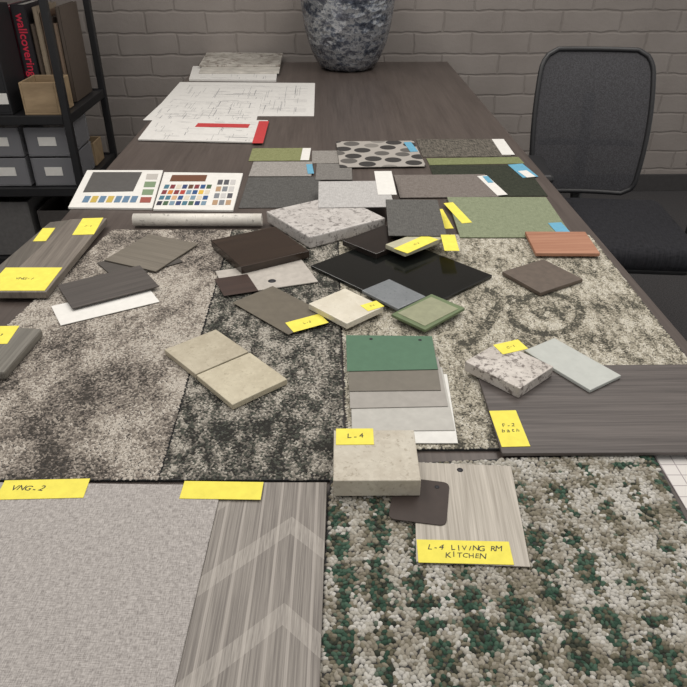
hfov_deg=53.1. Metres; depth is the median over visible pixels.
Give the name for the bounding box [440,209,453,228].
sticky note
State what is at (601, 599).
sample
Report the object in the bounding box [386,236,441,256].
sample
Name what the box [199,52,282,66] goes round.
magazine
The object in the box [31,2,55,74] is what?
ring binder
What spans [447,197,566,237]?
swatch
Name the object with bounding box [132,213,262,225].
drawing
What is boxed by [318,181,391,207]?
swatch
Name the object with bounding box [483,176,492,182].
paper tag
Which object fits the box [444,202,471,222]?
sticky note
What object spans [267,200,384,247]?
sample
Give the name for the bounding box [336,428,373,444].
sticky note
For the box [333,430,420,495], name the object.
sample
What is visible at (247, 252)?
sample
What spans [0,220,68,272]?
sample
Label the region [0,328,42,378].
sample
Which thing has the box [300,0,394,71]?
ceramic planter
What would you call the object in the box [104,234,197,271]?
swatch
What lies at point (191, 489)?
sticky note
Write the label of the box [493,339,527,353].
sticky note
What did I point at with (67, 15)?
ring binder
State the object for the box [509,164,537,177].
paper tag
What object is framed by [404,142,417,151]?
paper tag
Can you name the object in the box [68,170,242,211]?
book
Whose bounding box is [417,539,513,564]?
sticky note
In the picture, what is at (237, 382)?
sample
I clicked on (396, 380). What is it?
chip
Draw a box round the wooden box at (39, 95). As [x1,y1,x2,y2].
[18,75,73,114]
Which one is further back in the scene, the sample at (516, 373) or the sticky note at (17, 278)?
the sticky note at (17, 278)
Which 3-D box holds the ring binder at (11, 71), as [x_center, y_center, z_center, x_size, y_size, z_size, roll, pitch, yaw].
[-1.372,-1.107,2.671,0.150,0.380,0.192,-1,32,-1]
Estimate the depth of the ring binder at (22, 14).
2.73 m
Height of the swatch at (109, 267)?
0.002 m
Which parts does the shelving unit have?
shelf rail, plastic drawer, plastic drawer, shelf rail, shelf rail, shelf, shelf, plastic drawer, post, plastic drawer, shelf rail, post, shelf rail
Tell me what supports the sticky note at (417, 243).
on the sample at (390, 246)
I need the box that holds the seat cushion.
[564,198,686,271]
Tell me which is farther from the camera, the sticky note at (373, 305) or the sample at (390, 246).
the sample at (390, 246)
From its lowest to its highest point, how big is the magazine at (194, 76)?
0.008 m
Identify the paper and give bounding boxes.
[654,455,686,509]
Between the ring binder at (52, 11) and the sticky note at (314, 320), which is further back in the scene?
the ring binder at (52, 11)
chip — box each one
[214,274,257,295]
[346,335,437,371]
[349,349,440,391]
[350,357,447,408]
[351,367,454,430]
[389,479,448,525]
[414,374,457,443]
[416,462,529,566]
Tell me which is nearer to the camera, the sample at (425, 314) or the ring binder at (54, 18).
the sample at (425, 314)
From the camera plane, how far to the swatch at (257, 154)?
2.13 m
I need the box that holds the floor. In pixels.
[560,191,686,340]
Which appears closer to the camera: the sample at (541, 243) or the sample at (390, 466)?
the sample at (390, 466)
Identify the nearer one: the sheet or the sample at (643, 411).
the sample at (643, 411)
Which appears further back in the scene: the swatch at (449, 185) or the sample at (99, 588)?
the swatch at (449, 185)
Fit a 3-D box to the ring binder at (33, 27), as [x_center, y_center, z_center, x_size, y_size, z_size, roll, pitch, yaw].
[-1.230,-1.188,2.879,0.015,0.300,0.220,-1,32,-1]
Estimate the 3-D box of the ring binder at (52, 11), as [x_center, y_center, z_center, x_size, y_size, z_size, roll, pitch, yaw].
[-1.187,-1.210,2.876,0.017,0.340,0.220,-1,32,-1]
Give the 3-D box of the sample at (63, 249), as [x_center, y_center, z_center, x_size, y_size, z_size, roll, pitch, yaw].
[-0.610,-0.190,1.461,0.102,0.014,0.379,0,32,1]
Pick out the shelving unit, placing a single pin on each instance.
(69, 115)
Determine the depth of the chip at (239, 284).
1.35 m
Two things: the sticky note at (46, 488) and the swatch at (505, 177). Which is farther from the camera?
the swatch at (505, 177)
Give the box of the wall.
[0,0,686,173]
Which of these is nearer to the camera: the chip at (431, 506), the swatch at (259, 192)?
the chip at (431, 506)
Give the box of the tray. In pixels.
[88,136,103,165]
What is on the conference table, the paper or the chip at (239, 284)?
the paper
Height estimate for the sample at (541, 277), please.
0.008 m
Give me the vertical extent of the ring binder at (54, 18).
0.320 m
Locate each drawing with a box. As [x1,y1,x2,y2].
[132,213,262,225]
[144,82,314,119]
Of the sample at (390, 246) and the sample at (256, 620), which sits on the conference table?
the sample at (256, 620)
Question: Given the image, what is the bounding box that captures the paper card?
[51,289,158,325]
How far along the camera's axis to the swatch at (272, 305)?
1.27 m
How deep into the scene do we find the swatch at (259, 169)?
1.99 m
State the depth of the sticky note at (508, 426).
0.96 m
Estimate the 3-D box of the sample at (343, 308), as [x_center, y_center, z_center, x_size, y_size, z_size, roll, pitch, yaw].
[0.004,-0.065,1.253,0.091,0.012,0.102,-27,40,-36]
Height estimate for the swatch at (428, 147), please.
0.002 m
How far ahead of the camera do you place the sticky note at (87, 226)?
1.57 m
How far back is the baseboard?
4.05 m
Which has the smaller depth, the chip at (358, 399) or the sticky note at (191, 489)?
the sticky note at (191, 489)
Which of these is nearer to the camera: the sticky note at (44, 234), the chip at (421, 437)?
the chip at (421, 437)
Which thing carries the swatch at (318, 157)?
on the conference table
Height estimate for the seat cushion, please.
0.085 m
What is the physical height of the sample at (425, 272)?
0.007 m
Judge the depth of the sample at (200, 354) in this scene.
1.13 m
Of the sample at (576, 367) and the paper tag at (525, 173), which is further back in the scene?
the paper tag at (525, 173)
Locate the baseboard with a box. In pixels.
[632,174,686,190]
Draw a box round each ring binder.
[0,2,24,114]
[8,1,25,78]
[10,0,40,77]
[30,23,45,74]
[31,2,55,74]
[39,8,55,74]
[51,15,62,71]
[53,22,72,97]
[55,1,92,101]
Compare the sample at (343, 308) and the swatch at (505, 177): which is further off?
the swatch at (505, 177)
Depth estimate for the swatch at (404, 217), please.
1.57 m
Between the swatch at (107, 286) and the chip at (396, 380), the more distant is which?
the swatch at (107, 286)
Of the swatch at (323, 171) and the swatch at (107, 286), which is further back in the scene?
the swatch at (323, 171)
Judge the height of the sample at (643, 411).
0.006 m
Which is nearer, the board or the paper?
the paper
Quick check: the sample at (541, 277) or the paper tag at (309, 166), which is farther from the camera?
the paper tag at (309, 166)
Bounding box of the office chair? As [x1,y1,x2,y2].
[528,46,686,275]
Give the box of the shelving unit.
[0,0,117,263]
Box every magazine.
[189,66,276,81]
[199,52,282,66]
[199,61,281,73]
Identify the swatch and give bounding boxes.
[57,265,158,308]
[97,258,182,272]
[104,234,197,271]
[233,286,324,334]
[239,177,320,207]
[249,148,309,160]
[249,162,312,176]
[312,150,338,163]
[315,164,351,179]
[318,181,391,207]
[336,141,425,167]
[386,199,445,235]
[394,174,498,197]
[416,139,511,156]
[426,157,523,164]
[429,165,547,196]
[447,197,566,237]
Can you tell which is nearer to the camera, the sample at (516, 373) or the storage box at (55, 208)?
the sample at (516, 373)
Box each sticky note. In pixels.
[0,267,61,290]
[0,326,18,343]
[0,478,89,499]
[33,228,54,240]
[72,218,102,234]
[179,481,263,499]
[286,314,328,331]
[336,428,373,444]
[360,301,383,310]
[394,236,437,253]
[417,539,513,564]
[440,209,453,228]
[441,235,458,250]
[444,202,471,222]
[489,410,529,446]
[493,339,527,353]
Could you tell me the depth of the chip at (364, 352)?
1.13 m
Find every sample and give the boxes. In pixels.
[0,218,107,297]
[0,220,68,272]
[0,229,686,686]
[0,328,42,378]
[0,482,218,686]
[165,330,247,378]
[175,482,326,686]
[197,353,286,408]
[211,227,308,273]
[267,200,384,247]
[309,289,382,328]
[311,249,491,299]
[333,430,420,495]
[342,225,406,258]
[362,279,424,310]
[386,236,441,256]
[391,294,464,331]
[464,342,552,397]
[477,364,686,455]
[502,259,582,295]
[524,338,620,392]
[525,232,599,255]
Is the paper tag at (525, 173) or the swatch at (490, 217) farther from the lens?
the paper tag at (525, 173)
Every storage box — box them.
[0,196,50,254]
[37,196,73,229]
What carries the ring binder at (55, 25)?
on the shelving unit
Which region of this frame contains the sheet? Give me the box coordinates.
[138,118,268,142]
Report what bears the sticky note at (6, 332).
on the sample at (23, 340)
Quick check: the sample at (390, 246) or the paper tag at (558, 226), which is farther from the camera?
the paper tag at (558, 226)
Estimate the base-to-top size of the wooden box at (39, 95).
0.120 m
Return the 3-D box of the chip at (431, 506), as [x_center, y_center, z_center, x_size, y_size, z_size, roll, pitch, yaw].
[0.094,0.194,0.849,0.072,0.002,0.076,4,32,6]
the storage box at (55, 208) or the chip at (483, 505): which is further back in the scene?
the storage box at (55, 208)
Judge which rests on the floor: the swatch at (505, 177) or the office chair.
the office chair
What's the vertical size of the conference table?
0.750 m
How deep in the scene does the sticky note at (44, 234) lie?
1.57 m
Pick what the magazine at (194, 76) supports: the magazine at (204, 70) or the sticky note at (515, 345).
the magazine at (204, 70)
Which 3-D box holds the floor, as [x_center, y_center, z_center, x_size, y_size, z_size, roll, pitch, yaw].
[-0.030,0.474,1.937,7.000,0.100,5.200,-1,32,-1]
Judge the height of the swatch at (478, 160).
0.002 m
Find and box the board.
[215,260,317,290]
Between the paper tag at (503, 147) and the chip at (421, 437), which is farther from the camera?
the paper tag at (503, 147)
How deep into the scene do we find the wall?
3.63 m
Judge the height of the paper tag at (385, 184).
0.001 m
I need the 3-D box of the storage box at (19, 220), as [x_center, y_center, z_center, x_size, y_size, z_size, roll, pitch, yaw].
[-1.444,-0.571,3.078,0.220,0.240,0.300,-1,32,-1]
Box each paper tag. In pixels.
[300,148,310,159]
[306,164,313,173]
[374,171,396,194]
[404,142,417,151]
[477,175,507,195]
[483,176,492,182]
[492,139,514,154]
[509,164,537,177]
[518,170,535,177]
[548,222,569,231]
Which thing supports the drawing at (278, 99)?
on the conference table
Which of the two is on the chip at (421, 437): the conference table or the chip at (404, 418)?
the chip at (404, 418)
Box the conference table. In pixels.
[0,62,686,567]
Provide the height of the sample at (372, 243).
0.012 m
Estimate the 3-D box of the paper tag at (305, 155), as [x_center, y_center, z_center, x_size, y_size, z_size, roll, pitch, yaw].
[-0.117,-0.587,2.128,0.027,0.001,0.128,0,32,0]
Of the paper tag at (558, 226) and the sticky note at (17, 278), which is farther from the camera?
the paper tag at (558, 226)
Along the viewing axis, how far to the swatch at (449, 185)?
1.86 m
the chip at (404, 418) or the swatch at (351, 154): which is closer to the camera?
the chip at (404, 418)
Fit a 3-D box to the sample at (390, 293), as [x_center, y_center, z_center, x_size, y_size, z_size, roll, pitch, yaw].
[0.095,-0.093,1.300,0.074,0.006,0.098,-25,40,-34]
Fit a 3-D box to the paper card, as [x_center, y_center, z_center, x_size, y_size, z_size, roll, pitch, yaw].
[-0.446,-0.074,1.289,0.181,0.001,0.083,-17,35,-25]
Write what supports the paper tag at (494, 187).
on the swatch at (449, 185)
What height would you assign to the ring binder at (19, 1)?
0.360 m

